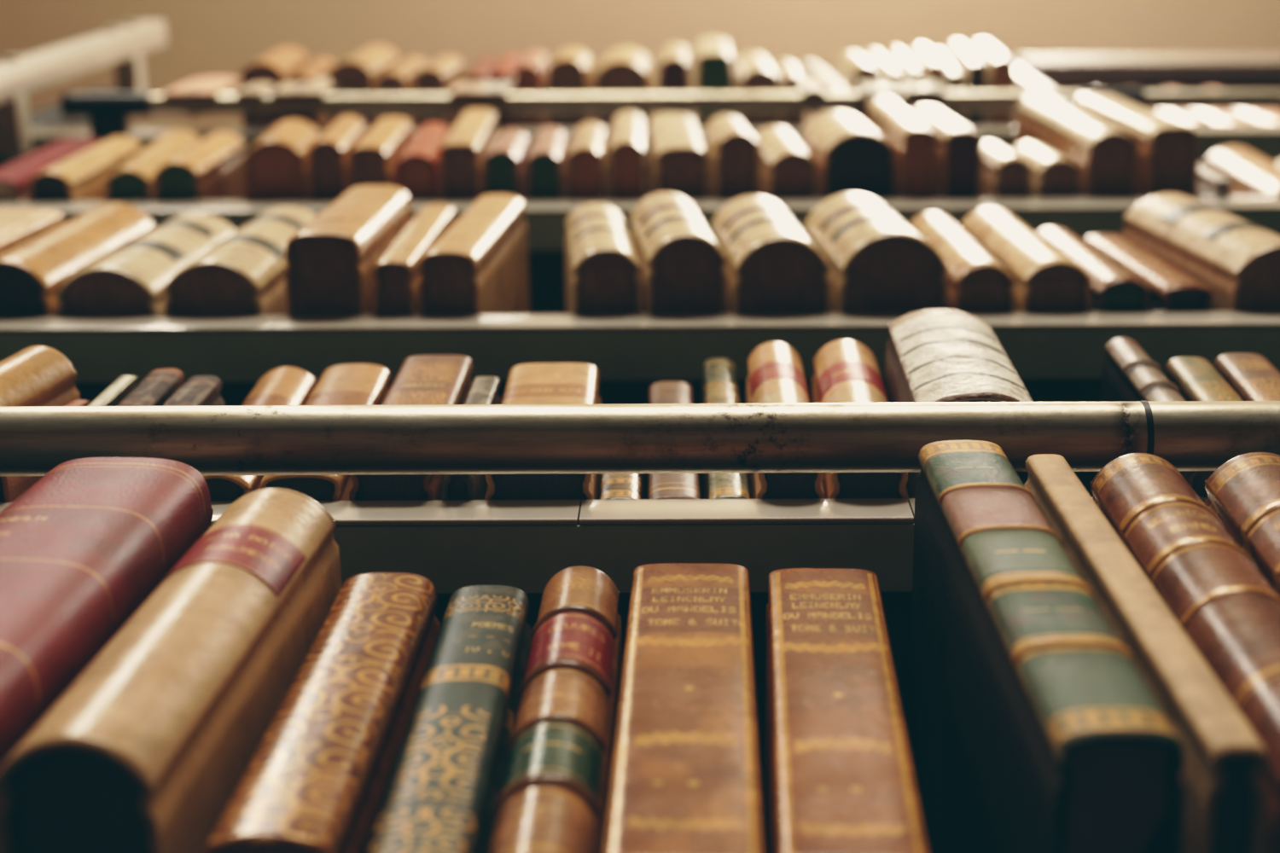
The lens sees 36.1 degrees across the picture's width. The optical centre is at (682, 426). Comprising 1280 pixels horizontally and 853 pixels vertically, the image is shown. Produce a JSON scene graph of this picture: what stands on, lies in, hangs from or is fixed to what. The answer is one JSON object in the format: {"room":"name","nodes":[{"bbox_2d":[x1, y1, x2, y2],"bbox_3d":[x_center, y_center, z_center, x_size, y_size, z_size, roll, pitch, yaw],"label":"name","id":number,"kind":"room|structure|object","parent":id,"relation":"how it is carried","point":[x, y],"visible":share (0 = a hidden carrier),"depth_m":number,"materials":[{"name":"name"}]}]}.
{"room":"library","nodes":[
{"label":"library","id":0,"kind":"room"},
{"bbox_2d":[0,0,1279,127],"bbox_3d":[0.092,-1.831,2.518,4.600,0.050,3.070,0,-74,0],"label":"wall","id":1,"kind":"structure","parent":0,"point":[205,37],"depth_m":2.85,"materials":[{"name":"beige paint"}]},
{"bbox_3d":[0.097,-0.686,-1.471,4.600,0.050,3.070,0,-74,0],"label":"floor","id":2,"kind":"structure","parent":0,"visible":0},
{"bbox_2d":[0,53,1279,837],"bbox_3d":[0.176,0.132,0.673,1.790,3.620,0.181,0,-74,0],"label":"bookcase","id":3,"kind":"object","parent":2,"relation":"on","point":[1056,356],"visible":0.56,"depth_m":0.99,"materials":[{"name":"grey metal"}]},
{"bbox_2d":[0,208,64,255],"bbox_3d":[-0.396,-0.045,1.106,0.059,0.166,0.130,0,-74,0],"label":"book","id":4,"kind":"object","parent":3,"relation":"on","point":[18,227],"visible":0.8,"depth_m":1.13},
{"bbox_2d":[0,345,80,407],"bbox_3d":[-0.265,0.041,0.770,0.040,0.091,0.130,0,-74,0],"label":"book","id":5,"kind":"object","parent":3,"relation":"on","point":[36,375],"visible":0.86,"depth_m":0.77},
{"bbox_2d":[0,399,90,502],"bbox_3d":[-0.245,0.061,0.768,0.018,0.076,0.130,0,-74,0],"label":"book","id":6,"kind":"object","parent":3,"relation":"on","point":[11,487],"visible":0.17,"depth_m":0.72,"materials":[{"name":"polished leather"}]},
{"bbox_2d":[0,139,102,201],"bbox_3d":[-0.480,-0.139,1.481,0.040,0.214,0.130,0,-74,0],"label":"book","id":7,"kind":"object","parent":3,"relation":"on","point":[14,177],"visible":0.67,"depth_m":1.43,"materials":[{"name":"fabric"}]},
{"bbox_2d":[0,202,156,315],"bbox_3d":[-0.345,-0.048,1.115,0.056,0.184,0.130,0,-74,0],"label":"book","id":8,"kind":"object","parent":3,"relation":"on","point":[32,272],"visible":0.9,"depth_m":1.05,"materials":[{"name":"leather"}]},
{"bbox_2d":[0,19,167,155],"bbox_3d":[-0.541,-0.062,0.891,0.027,2.348,0.075,0,-74,0],"label":"rail","id":9,"kind":"object","parent":3,"relation":"attached to","point":[124,47],"visible":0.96,"depth_m":1.70,"materials":[{"name":"metal"}]},
{"bbox_2d":[27,135,143,201],"bbox_3d":[-0.439,-0.141,1.468,0.032,0.188,0.130,0,-74,0],"label":"book","id":10,"kind":"object","parent":3,"relation":"on","point":[82,176],"visible":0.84,"depth_m":1.40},
{"bbox_2d":[40,375,137,478],"bbox_3d":[-0.230,0.055,0.782,0.008,0.106,0.130,0,-74,0],"label":"book","id":11,"kind":"object","parent":3,"relation":"on","point":[122,386],"visible":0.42,"depth_m":0.79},
{"bbox_2d":[0,457,213,767],"bbox_3d":[-0.180,0.099,0.539,0.065,0.201,0.130,0,-74,0],"label":"book","id":12,"kind":"object","parent":3,"relation":"on","point":[85,546],"visible":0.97,"depth_m":0.54,"materials":[{"name":"leather"}]},
{"bbox_2d":[55,212,236,315],"bbox_3d":[-0.294,-0.043,1.110,0.063,0.171,0.130,0,-74,0],"label":"book","id":13,"kind":"object","parent":3,"relation":"on","point":[130,280],"visible":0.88,"depth_m":1.02,"materials":[{"name":"leather"}]},
{"bbox_2d":[116,368,183,406],"bbox_3d":[-0.216,0.053,0.788,0.016,0.119,0.130,0,-74,0],"label":"book","id":14,"kind":"object","parent":3,"relation":"on","point":[160,385],"visible":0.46,"depth_m":0.80,"materials":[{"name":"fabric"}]},
{"bbox_2d":[104,129,201,200],"bbox_3d":[-0.393,-0.146,1.482,0.049,0.218,0.130,0,-74,0],"label":"book","id":15,"kind":"object","parent":3,"relation":"on","point":[134,180],"visible":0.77,"depth_m":1.38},
{"bbox_2d":[0,487,342,852],"bbox_3d":[-0.129,0.105,0.531,0.047,0.182,0.130,0,-74,0],"label":"book","id":16,"kind":"object","parent":3,"relation":"on","point":[148,750],"visible":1,"depth_m":0.47,"materials":[{"name":"leather"}]},
{"bbox_2d":[162,375,224,406],"bbox_3d":[-0.198,0.055,0.782,0.017,0.106,0.130,0,-74,1],"label":"book","id":17,"kind":"object","parent":3,"relation":"on","point":[199,390],"visible":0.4,"depth_m":0.79,"materials":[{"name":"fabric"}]},
{"bbox_2d":[153,132,245,200],"bbox_3d":[-0.352,-0.143,1.452,0.032,0.159,0.130,0,-74,-1],"label":"book","id":18,"kind":"object","parent":3,"relation":"on","point":[212,169],"visible":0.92,"depth_m":1.40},
{"bbox_2d":[160,76,240,116],"bbox_3d":[-0.419,-0.289,1.722,0.046,0.116,0.023,0,-74,0],"label":"book","id":19,"kind":"object","parent":3,"relation":"on","point":[206,85],"visible":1,"depth_m":1.71,"materials":[{"name":"fabric"}]},
{"bbox_2d":[163,205,316,315],"bbox_3d":[-0.239,-0.046,1.110,0.059,0.173,0.130,0,-74,0],"label":"book","id":20,"kind":"object","parent":3,"relation":"on","point":[243,273],"visible":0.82,"depth_m":1.02,"materials":[{"name":"leather"}]},
{"bbox_2d":[233,81,274,116],"bbox_3d":[-0.369,-0.283,1.697,0.024,0.065,0.023,0,-74,0],"label":"book","id":21,"kind":"object","parent":3,"relation":"on","point":[259,88],"visible":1,"depth_m":1.69,"materials":[{"name":"fabric"}]},
{"bbox_2d":[202,366,315,501],"bbox_3d":[-0.172,0.057,0.811,0.030,0.160,0.130,0,-74,0],"label":"book","id":22,"kind":"object","parent":3,"relation":"on","point":[282,386],"visible":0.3,"depth_m":0.82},
{"bbox_2d":[239,46,309,127],"bbox_3d":[-0.375,-0.282,1.826,0.044,0.163,0.130,0,-74,0],"label":"book","id":23,"kind":"object","parent":3,"relation":"on","point":[279,66],"visible":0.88,"depth_m":1.75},
{"bbox_2d":[243,119,321,200],"bbox_3d":[-0.287,-0.152,1.430,0.051,0.122,0.130,0,-74,0],"label":"book","id":24,"kind":"object","parent":3,"relation":"on","point":[276,165],"visible":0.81,"depth_m":1.36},
{"bbox_2d":[267,76,337,116],"bbox_3d":[-0.329,-0.289,1.718,0.046,0.108,0.023,0,-74,0],"label":"book","id":25,"kind":"object","parent":3,"relation":"on","point":[322,84],"visible":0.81,"depth_m":1.70,"materials":[{"name":"fabric"}]},
{"bbox_2d":[289,57,336,126],"bbox_3d":[-0.342,-0.273,1.837,0.031,0.178,0.130,0,-74,0],"label":"book","id":26,"kind":"object","parent":3,"relation":"on","point":[322,66],"visible":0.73,"depth_m":1.78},
{"bbox_2d":[203,572,440,852],"bbox_3d":[-0.091,0.125,0.531,0.034,0.171,0.120,0,-74,0],"label":"book","id":27,"kind":"object","parent":3,"relation":"on","point":[318,780],"visible":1,"depth_m":0.49,"materials":[{"name":"leather"}]},
{"bbox_2d":[259,363,390,500],"bbox_3d":[-0.142,0.057,0.813,0.036,0.164,0.130,0,-74,0],"label":"book","id":28,"kind":"object","parent":3,"relation":"on","point":[352,384],"visible":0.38,"depth_m":0.82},
{"bbox_2d":[308,115,366,199],"bbox_3d":[-0.250,-0.155,1.441,0.032,0.146,0.130,0,-74,0],"label":"book","id":29,"kind":"object","parent":3,"relation":"on","point":[328,165],"visible":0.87,"depth_m":1.36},
{"bbox_2d":[285,185,412,314],"bbox_3d":[-0.182,-0.059,1.098,0.046,0.158,0.130,0,-74,0],"label":"book","id":30,"kind":"object","parent":3,"relation":"on","point":[331,260],"visible":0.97,"depth_m":1.02,"materials":[{"name":"leather"}]},
{"bbox_2d":[328,44,400,126],"bbox_3d":[-0.293,-0.284,1.831,0.040,0.172,0.130,0,-74,0],"label":"book","id":31,"kind":"object","parent":3,"relation":"on","point":[359,72],"visible":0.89,"depth_m":1.74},
{"bbox_2d":[348,116,413,189],"bbox_3d":[-0.220,-0.155,1.453,0.029,0.168,0.130,-1,-74,-2],"label":"book","id":32,"kind":"object","parent":3,"relation":"on","point":[372,160],"visible":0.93,"depth_m":1.36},
{"bbox_2d":[376,56,430,126],"bbox_3d":[-0.257,-0.273,1.828,0.026,0.162,0.130,0,-74,1],"label":"book","id":33,"kind":"object","parent":3,"relation":"on","point":[399,78],"visible":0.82,"depth_m":1.75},
{"bbox_2d":[349,354,472,500],"bbox_3d":[-0.107,0.052,0.807,0.032,0.155,0.130,0,-74,0],"label":"book","id":34,"kind":"object","parent":3,"relation":"on","point":[423,379],"visible":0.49,"depth_m":0.80,"materials":[{"name":"leather"}]},
{"bbox_2d":[372,203,455,314],"bbox_3d":[-0.148,-0.047,1.112,0.025,0.177,0.130,0,-74,0],"label":"book","id":35,"kind":"object","parent":3,"relation":"on","point":[396,276],"visible":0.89,"depth_m":1.02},
{"bbox_2d":[395,122,451,199],"bbox_3d":[-0.188,-0.151,1.458,0.036,0.175,0.130,0,-74,0],"label":"book","id":36,"kind":"object","parent":3,"relation":"on","point":[417,167],"visible":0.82,"depth_m":1.37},
{"bbox_2d":[413,54,465,126],"bbox_3d":[-0.222,-0.272,1.812,0.029,0.130,0.130,0,-74,2],"label":"book","id":37,"kind":"object","parent":3,"relation":"on","point":[441,75],"visible":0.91,"depth_m":1.75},
{"bbox_2d":[366,585,531,852],"bbox_3d":[-0.060,0.131,0.536,0.028,0.178,0.120,0,-74,0],"label":"book","id":38,"kind":"object","parent":3,"relation":"on","point":[444,790],"visible":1,"depth_m":0.51,"materials":[{"name":"leather"}]},
{"bbox_2d":[448,80,487,116],"bbox_3d":[-0.186,-0.286,1.708,0.026,0.086,0.023,0,-74,0],"label":"book","id":39,"kind":"object","parent":3,"relation":"on","point":[461,87],"visible":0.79,"depth_m":1.69,"materials":[{"name":"paper"}]},
{"bbox_2d":[439,108,498,199],"bbox_3d":[-0.157,-0.162,1.470,0.028,0.203,0.130,-1,-74,-2],"label":"book","id":40,"kind":"object","parent":3,"relation":"on","point":[462,154],"visible":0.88,"depth_m":1.37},
{"bbox_2d":[442,376,501,500],"bbox_3d":[-0.082,0.057,0.789,0.012,0.118,0.130,0,-74,0],"label":"book","id":41,"kind":"object","parent":3,"relation":"on","point":[484,389],"visible":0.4,"depth_m":0.74,"materials":[{"name":"leather"}]},
{"bbox_2d":[418,193,529,314],"bbox_3d":[-0.115,-0.053,1.114,0.043,0.184,0.130,0,-74,0],"label":"book","id":42,"kind":"object","parent":3,"relation":"on","point":[480,265],"visible":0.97,"depth_m":1.05,"materials":[{"name":"leather"}]},
{"bbox_2d":[462,55,500,82],"bbox_3d":[-0.186,-0.274,1.841,0.020,0.186,0.130,0,-74,-1],"label":"book","id":43,"kind":"object","parent":3,"relation":"on","point":[484,69],"visible":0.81,"depth_m":1.79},
{"bbox_2d":[478,74,515,115],"bbox_3d":[-0.161,-0.295,1.736,0.024,0.146,0.023,0,-74,0],"label":"book","id":44,"kind":"object","parent":3,"relation":"on","point":[494,87],"visible":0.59,"depth_m":1.70,"materials":[{"name":"paper"}]},
{"bbox_2d":[482,128,529,198],"bbox_3d":[-0.126,-0.145,1.428,0.026,0.114,0.130,0,-74,0],"label":"book","id":45,"kind":"object","parent":3,"relation":"on","point":[505,170],"visible":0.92,"depth_m":1.36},
{"bbox_2d":[489,52,522,126],"bbox_3d":[-0.164,-0.278,1.845,0.020,0.197,0.130,-1,-74,-1],"label":"book","id":46,"kind":"object","parent":3,"relation":"on","point":[505,69],"visible":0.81,"depth_m":1.75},
{"bbox_2d":[513,50,549,125],"bbox_3d":[-0.138,-0.277,1.817,0.024,0.141,0.130,0,-74,0],"label":"book","id":47,"kind":"object","parent":3,"relation":"on","point":[531,75],"visible":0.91,"depth_m":1.75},
{"bbox_2d":[484,362,601,506],"bbox_3d":[-0.054,0.053,0.797,0.045,0.137,0.130,-1,-74,-1],"label":"book","id":48,"kind":"object","parent":3,"relation":"on","point":[551,383],"visible":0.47,"depth_m":0.79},
{"bbox_2d":[525,126,568,198],"bbox_3d":[-0.098,-0.147,1.440,0.026,0.138,0.130,-1,-74,-1],"label":"book","id":49,"kind":"object","parent":3,"relation":"on","point":[546,164],"visible":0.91,"depth_m":1.37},
{"bbox_2d":[488,565,622,852],"bbox_3d":[-0.033,0.127,0.542,0.028,0.192,0.121,0,-74,0],"label":"book","id":50,"kind":"object","parent":3,"relation":"on","point":[553,798],"visible":1,"depth_m":0.51,"materials":[{"name":"leather"}]},
{"bbox_2d":[546,46,593,125],"bbox_3d":[-0.102,-0.278,1.800,0.036,0.109,0.130,0,-74,0],"label":"book","id":51,"kind":"object","parent":3,"relation":"on","point":[571,70],"visible":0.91,"depth_m":1.74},
{"bbox_2d":[565,121,609,198],"bbox_3d":[-0.068,-0.150,1.440,0.027,0.140,0.130,0,-74,-1],"label":"book","id":52,"kind":"object","parent":3,"relation":"on","point":[587,159],"visible":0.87,"depth_m":1.36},
{"bbox_2d":[564,203,641,313],"bbox_3d":[-0.045,-0.049,1.095,0.048,0.146,0.130,0,-74,0],"label":"book","id":53,"kind":"object","parent":3,"relation":"on","point":[602,267],"visible":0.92,"depth_m":1.02,"materials":[{"name":"leather"}]},
{"bbox_2d":[599,473,644,500],"bbox_3d":[-0.024,0.073,0.792,0.018,0.115,0.130,0,-74,0],"label":"book","id":54,"kind":"object","parent":3,"relation":"on","point":[613,486],"visible":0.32,"depth_m":0.74,"materials":[{"name":"leather"}]},
{"bbox_2d":[593,46,652,125],"bbox_3d":[-0.054,-0.281,1.817,0.050,0.144,0.130,0,-74,0],"label":"book","id":55,"kind":"object","parent":3,"relation":"on","point":[625,68],"visible":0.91,"depth_m":1.74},
{"bbox_2d":[608,110,646,198],"bbox_3d":[-0.040,-0.160,1.456,0.026,0.176,0.130,-1,-74,-1],"label":"book","id":56,"kind":"object","parent":3,"relation":"on","point":[627,148],"visible":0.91,"depth_m":1.36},
{"bbox_2d":[0,401,1279,476],"bbox_3d":[0.175,0.011,0.688,1.710,0.028,0.044,0,-74,0],"label":"ladder rail","id":57,"kind":"object","parent":3,"relation":"attached to","point":[1189,435],"visible":0.77,"depth_m":0.67,"materials":[{"name":"silver metal"}]},
{"bbox_2d":[60,87,1279,137],"bbox_3d":[0.250,-0.270,1.680,1.558,0.020,0.037,0,-74,0],"label":"shelf","id":58,"kind":"object","parent":3,"relation":"attached to","point":[108,113],"visible":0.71,"depth_m":1.67,"materials":[{"name":"silver metal"}]},
{"bbox_2d":[647,381,700,500],"bbox_3d":[-0.004,0.065,0.818,0.023,0.169,0.130,0,-74,0],"label":"book","id":59,"kind":"object","parent":3,"relation":"on","point":[660,485],"visible":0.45,"depth_m":0.74,"materials":[{"name":"leather"}]},
{"bbox_2d":[657,42,691,116],"bbox_3d":[-0.007,-0.284,1.822,0.029,0.155,0.130,0,-74,0],"label":"book","id":60,"kind":"object","parent":3,"relation":"on","point":[674,63],"visible":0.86,"depth_m":1.74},
{"bbox_2d":[647,112,709,197],"bbox_3d":[-0.004,-0.158,1.466,0.046,0.195,0.130,0,-74,0],"label":"book","id":61,"kind":"object","parent":3,"relation":"on","point":[677,160],"visible":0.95,"depth_m":1.37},
{"bbox_2d":[629,192,727,313],"bbox_3d":[-0.004,-0.055,1.090,0.054,0.140,0.130,0,-74,0],"label":"book","id":62,"kind":"object","parent":3,"relation":"on","point":[682,264],"visible":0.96,"depth_m":1.02,"materials":[{"name":"leather"}]},
{"bbox_2d":[602,563,763,852],"bbox_3d":[0.002,0.127,0.543,0.044,0.195,0.120,0,-74,1],"label":"book","id":63,"kind":"object","parent":3,"relation":"on","point":[685,778],"visible":1,"depth_m":0.51,"materials":[{"name":"leather"}]},
{"bbox_2d":[695,36,733,125],"bbox_3d":[0.029,-0.291,1.832,0.033,0.178,0.130,0,-74,0],"label":"book","id":64,"kind":"object","parent":3,"relation":"on","point":[713,60],"visible":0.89,"depth_m":1.74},
{"bbox_2d":[701,358,750,499],"bbox_3d":[0.018,0.059,0.838,0.018,0.212,0.130,0,-74,0],"label":"book","id":65,"kind":"object","parent":3,"relation":"on","point":[719,385],"visible":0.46,"depth_m":0.85,"materials":[{"name":"leather"}]},
{"bbox_2d":[704,114,760,197],"bbox_3d":[0.035,-0.155,1.419,0.038,0.103,0.130,0,-74,0],"label":"book","id":66,"kind":"object","parent":3,"relation":"on","point":[733,166],"visible":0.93,"depth_m":1.36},
{"bbox_2d":[733,52,779,124],"bbox_3d":[0.068,-0.277,1.829,0.036,0.164,0.130,0,-74,-1],"label":"book","id":67,"kind":"object","parent":3,"relation":"on","point":[753,72],"visible":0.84,"depth_m":1.75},
{"bbox_2d":[709,195,830,313],"bbox_3d":[0.046,-0.054,1.090,0.061,0.139,0.130,0,-74,0],"label":"book","id":68,"kind":"object","parent":3,"relation":"on","point":[772,264],"visible":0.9,"depth_m":1.02,"materials":[{"name":"leather"}]},
{"bbox_2d":[745,341,824,499],"bbox_3d":[0.041,0.047,0.813,0.029,0.170,0.130,0,-74,1],"label":"book","id":69,"kind":"object","parent":3,"relation":"on","point":[776,373],"visible":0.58,"depth_m":0.80,"materials":[{"name":"leather"}]},
{"bbox_2d":[754,125,818,197],"bbox_3d":[0.073,-0.148,1.441,0.042,0.140,0.130,0,-74,0],"label":"book","id":70,"kind":"object","parent":3,"relation":"on","point":[788,170],"visible":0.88,"depth_m":1.37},
{"bbox_2d":[774,59,805,124],"bbox_3d":[0.098,-0.269,1.823,0.021,0.150,0.130,0,-74,0],"label":"book","id":71,"kind":"object","parent":3,"relation":"on","point":[788,75],"visible":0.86,"depth_m":1.75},
{"bbox_2d":[797,77,826,114],"bbox_3d":[0.112,-0.288,1.708,0.020,0.086,0.023,0,-74,0],"label":"book","id":72,"kind":"object","parent":3,"relation":"on","point":[809,84],"visible":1,"depth_m":1.69,"materials":[{"name":"paper"}]},
{"bbox_2d":[801,60,849,124],"bbox_3d":[0.134,-0.274,1.880,0.028,0.260,0.130,0,-74,0],"label":"book","id":73,"kind":"object","parent":3,"relation":"on","point":[811,68],"visible":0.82,"depth_m":1.86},
{"bbox_2d":[763,568,929,852],"bbox_3d":[0.041,0.128,0.541,0.041,0.189,0.120,0,-74,0],"label":"book","id":74,"kind":"object","parent":3,"relation":"on","point":[840,776],"visible":1,"depth_m":0.51,"materials":[{"name":"leather"}]},
{"bbox_2d":[801,110,897,197],"bbox_3d":[0.119,-0.158,1.430,0.060,0.125,0.130,0,-74,0],"label":"book","id":75,"kind":"object","parent":3,"relation":"on","point":[850,156],"visible":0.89,"depth_m":1.36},
{"bbox_2d":[835,51,881,122],"bbox_3d":[0.161,-0.276,1.813,0.032,0.132,0.130,0,-74,0],"label":"book","id":76,"kind":"object","parent":3,"relation":"on","point":[852,66],"visible":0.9,"depth_m":1.75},
{"bbox_2d":[811,339,908,500],"bbox_3d":[0.071,0.047,0.815,0.034,0.173,0.130,0,-74,0],"label":"book","id":77,"kind":"object","parent":3,"relation":"on","point":[846,371],"visible":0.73,"depth_m":0.80,"materials":[{"name":"leather"}]},
{"bbox_2d":[802,192,948,312],"bbox_3d":[0.103,-0.055,1.088,0.069,0.135,0.130,0,-74,0],"label":"book","id":78,"kind":"object","parent":3,"relation":"on","point":[877,262],"visible":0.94,"depth_m":1.02,"materials":[{"name":"leather"}]},
{"bbox_2d":[856,75,901,92],"bbox_3d":[0.170,-0.290,1.714,0.032,0.101,0.023,0,-74,0],"label":"book","id":79,"kind":"object","parent":3,"relation":"on","point":[880,85],"visible":0.5,"depth_m":1.70,"materials":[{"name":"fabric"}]},
{"bbox_2d":[862,48,904,91],"bbox_3d":[0.187,-0.282,1.854,0.019,0.216,0.130,0,-74,0],"label":"book","id":80,"kind":"object","parent":3,"relation":"on","point":[888,71],"visible":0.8,"depth_m":1.78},
{"bbox_2d":[865,97,936,197],"bbox_3d":[0.160,-0.170,1.461,0.032,0.191,0.130,0,-74,0],"label":"book","id":81,"kind":"object","parent":3,"relation":"on","point":[914,142],"visible":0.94,"depth_m":1.37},
{"bbox_2d":[887,46,925,111],"bbox_3d":[0.209,-0.285,1.859,0.016,0.226,0.130,0,-74,1],"label":"book","id":82,"kind":"object","parent":3,"relation":"on","point":[897,56],"visible":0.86,"depth_m":1.80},
{"bbox_2d":[896,75,946,91],"bbox_3d":[0.207,-0.290,1.714,0.034,0.101,0.023,0,-74,0],"label":"book","id":83,"kind":"object","parent":3,"relation":"on","point":[909,85],"visible":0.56,"depth_m":1.69,"materials":[{"name":"paper"}]},
{"bbox_2d":[911,44,945,88],"bbox_3d":[0.228,-0.285,1.839,0.024,0.188,0.130,0,-74,0],"label":"book","id":84,"kind":"object","parent":3,"relation":"on","point":[932,66],"visible":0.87,"depth_m":1.76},
{"bbox_2d":[909,105,983,197],"bbox_3d":[0.190,-0.163,1.442,0.037,0.150,0.130,0,-74,0],"label":"book","id":85,"kind":"object","parent":3,"relation":"on","point":[957,146],"visible":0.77,"depth_m":1.36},
{"bbox_2d":[932,49,963,122],"bbox_3d":[0.248,-0.283,1.863,0.027,0.232,0.130,0,-74,0],"label":"book","id":86,"kind":"object","parent":3,"relation":"on","point":[954,78],"visible":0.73,"depth_m":1.75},
{"bbox_2d":[884,308,1033,498],"bbox_3d":[0.109,0.026,0.795,0.051,0.146,0.120,0,-74,1],"label":"book","id":87,"kind":"object","parent":3,"relation":"on","point":[933,355],"visible":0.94,"depth_m":0.77,"materials":[{"name":"paper"}]},
{"bbox_2d":[908,211,1015,311],"bbox_3d":[0.152,-0.043,1.105,0.040,0.161,0.130,0,-74,0],"label":"book","id":88,"kind":"object","parent":3,"relation":"on","point":[976,281],"visible":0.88,"depth_m":1.02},
{"bbox_2d":[947,40,987,123],"bbox_3d":[0.266,-0.290,1.857,0.030,0.226,0.130,0,-74,0],"label":"book","id":89,"kind":"object","parent":3,"relation":"on","point":[973,70],"visible":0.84,"depth_m":1.75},
{"bbox_2d":[971,40,1016,123],"bbox_3d":[0.288,-0.289,1.840,0.032,0.192,0.130,0,-74,0],"label":"book","id":90,"kind":"object","parent":3,"relation":"on","point":[1000,74],"visible":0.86,"depth_m":1.75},
{"bbox_2d":[980,140,1032,197],"bbox_3d":[0.227,-0.136,1.417,0.031,0.088,0.130,0,-74,0],"label":"book","id":91,"kind":"object","parent":3,"relation":"on","point":[1005,173],"visible":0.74,"depth_m":1.37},
{"bbox_2d":[960,207,1091,311],"bbox_3d":[0.189,-0.046,1.108,0.046,0.169,0.130,0,-74,0],"label":"book","id":92,"kind":"object","parent":3,"relation":"on","point":[1046,280],"visible":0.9,"depth_m":1.03,"materials":[{"name":"leather"}]},
{"bbox_2d":[1013,64,1057,123],"bbox_3d":[0.325,-0.271,1.874,0.020,0.247,0.130,0,-74,0],"label":"book","id":93,"kind":"object","parent":3,"relation":"on","point":[1026,80],"visible":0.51,"depth_m":1.82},
{"bbox_2d":[907,440,1185,852],"bbox_3d":[0.094,0.097,0.553,0.033,0.228,0.131,0,-74,0],"label":"book","id":94,"kind":"object","parent":3,"relation":"on","point":[1032,729],"visible":1,"depth_m":0.50,"materials":[{"name":"leather"}]},
{"bbox_2d":[1011,141,1082,197],"bbox_3d":[0.259,-0.136,1.420,0.038,0.093,0.130,0,-74,0],"label":"book","id":95,"kind":"object","parent":3,"relation":"on","point":[1052,174],"visible":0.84,"depth_m":1.37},
{"bbox_2d":[1014,93,1139,196],"bbox_3d":[0.293,-0.174,1.486,0.046,0.241,0.130,0,-74,0],"label":"book","id":96,"kind":"object","parent":3,"relation":"on","point":[1106,155],"visible":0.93,"depth_m":1.38,"materials":[{"name":"leather"}]},
{"bbox_2d":[1035,226,1151,311],"bbox_3d":[0.224,-0.035,1.104,0.039,0.155,0.130,0,-74,0],"label":"book","id":97,"kind":"object","parent":3,"relation":"on","point":[1111,288],"visible":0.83,"depth_m":1.02,"materials":[{"name":"leather"}]},
{"bbox_2d":[1072,93,1199,196],"bbox_3d":[0.333,-0.174,1.470,0.049,0.210,0.130,0,-74,0],"label":"book","id":98,"kind":"object","parent":3,"relation":"on","point":[1168,152],"visible":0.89,"depth_m":1.37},
{"bbox_2d":[1024,453,1268,852],"bbox_3d":[0.120,0.102,0.551,0.017,0.222,0.130,0,-74,0],"label":"book","id":99,"kind":"object","parent":3,"relation":"on","point":[1225,765],"visible":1,"depth_m":0.47,"materials":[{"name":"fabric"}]},
{"bbox_2d":[1082,233,1213,310],"bbox_3d":[0.256,-0.031,1.104,0.040,0.152,0.130,0,-74,0],"label":"book","id":100,"kind":"object","parent":3,"relation":"on","point":[1172,289],"visible":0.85,"depth_m":1.04,"materials":[{"name":"leather"}]},
{"bbox_2d":[1096,337,1214,497],"bbox_3d":[0.195,0.045,0.813,0.021,0.170,0.131,0,-74,0],"label":"book","id":101,"kind":"object","parent":3,"relation":"on","point":[1128,374],"visible":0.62,"depth_m":0.83,"materials":[{"name":"leather"}]},
{"bbox_2d":[1151,110,1213,122],"bbox_3d":[0.461,-0.247,1.889,0.028,0.261,0.130,-1,-74,-2],"label":"book","id":102,"kind":"object","parent":3,"relation":"on","point":[1182,116],"visible":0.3,"depth_m":1.78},
{"bbox_2d":[1090,453,1279,852],"bbox_3d":[0.147,0.100,0.547,0.035,0.216,0.131,0,-74,0],"label":"book","id":103,"kind":"object","parent":3,"relation":"on","point":[1216,592],"visible":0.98,"depth_m":0.53,"materials":[{"name":"leather"}]},
{"bbox_2d":[1121,192,1279,310],"bbox_3d":[0.300,-0.055,1.109,0.075,0.174,0.130,0,-74,0],"label":"book","id":104,"kind":"object","parent":3,"relation":"on","point":[1238,259],"visible":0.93,"depth_m":1.06,"materials":[{"name":"leather"}]},
{"bbox_2d":[1166,356,1242,401],"bbox_3d":[0.214,0.051,0.796,0.025,0.134,0.130,0,-74,0],"label":"book","id":105,"kind":"object","parent":3,"relation":"on","point":[1196,380],"visible":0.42,"depth_m":0.81,"materials":[{"name":"leather"}]},
{"bbox_2d":[1163,87,1258,122],"bbox_3d":[0.503,-0.248,1.896,0.035,0.275,0.130,-1,-74,-1],"label":"book","id":106,"kind":"object","parent":3,"relation":"on","point":[1214,115],"visible":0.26,"depth_m":1.80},
{"bbox_2d":[1196,162,1232,196],"bbox_3d":[0.374,-0.139,1.483,0.013,0.215,0.130,0,-74,-1],"label":"book","id":107,"kind":"object","parent":3,"relation":"on","point":[1210,183],"visible":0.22,"depth_m":1.38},
{"bbox_2d":[1203,87,1279,122],"bbox_3d":[0.542,-0.248,1.889,0.045,0.262,0.130,0,-74,0],"label":"book","id":108,"kind":"object","parent":3,"relation":"on","point":[1259,115],"visible":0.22,"depth_m":1.81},
{"bbox_2d":[1204,452,1279,597],"bbox_3d":[0.184,0.100,0.548,0.041,0.217,0.131,0,-74,0],"label":"book","id":109,"kind":"object","parent":3,"relation":"on","point":[1243,492],"visible":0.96,"depth_m":0.60,"materials":[{"name":"leather"}]},
{"bbox_2d":[1206,145,1279,195],"bbox_3d":[0.431,-0.134,1.470,0.041,0.188,0.130,0,-74,1],"label":"book","id":110,"kind":"object","parent":3,"relation":"on","point":[1251,173],"visible":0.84,"depth_m":1.46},
{"bbox_2d":[1215,353,1279,401],"bbox_3d":[0.238,0.050,0.799,0.030,0.141,0.130,0,-74,0],"label":"book","id":111,"kind":"object","parent":3,"relation":"on","point":[1252,376],"visible":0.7,"depth_m":0.81,"materials":[{"name":"leather"}]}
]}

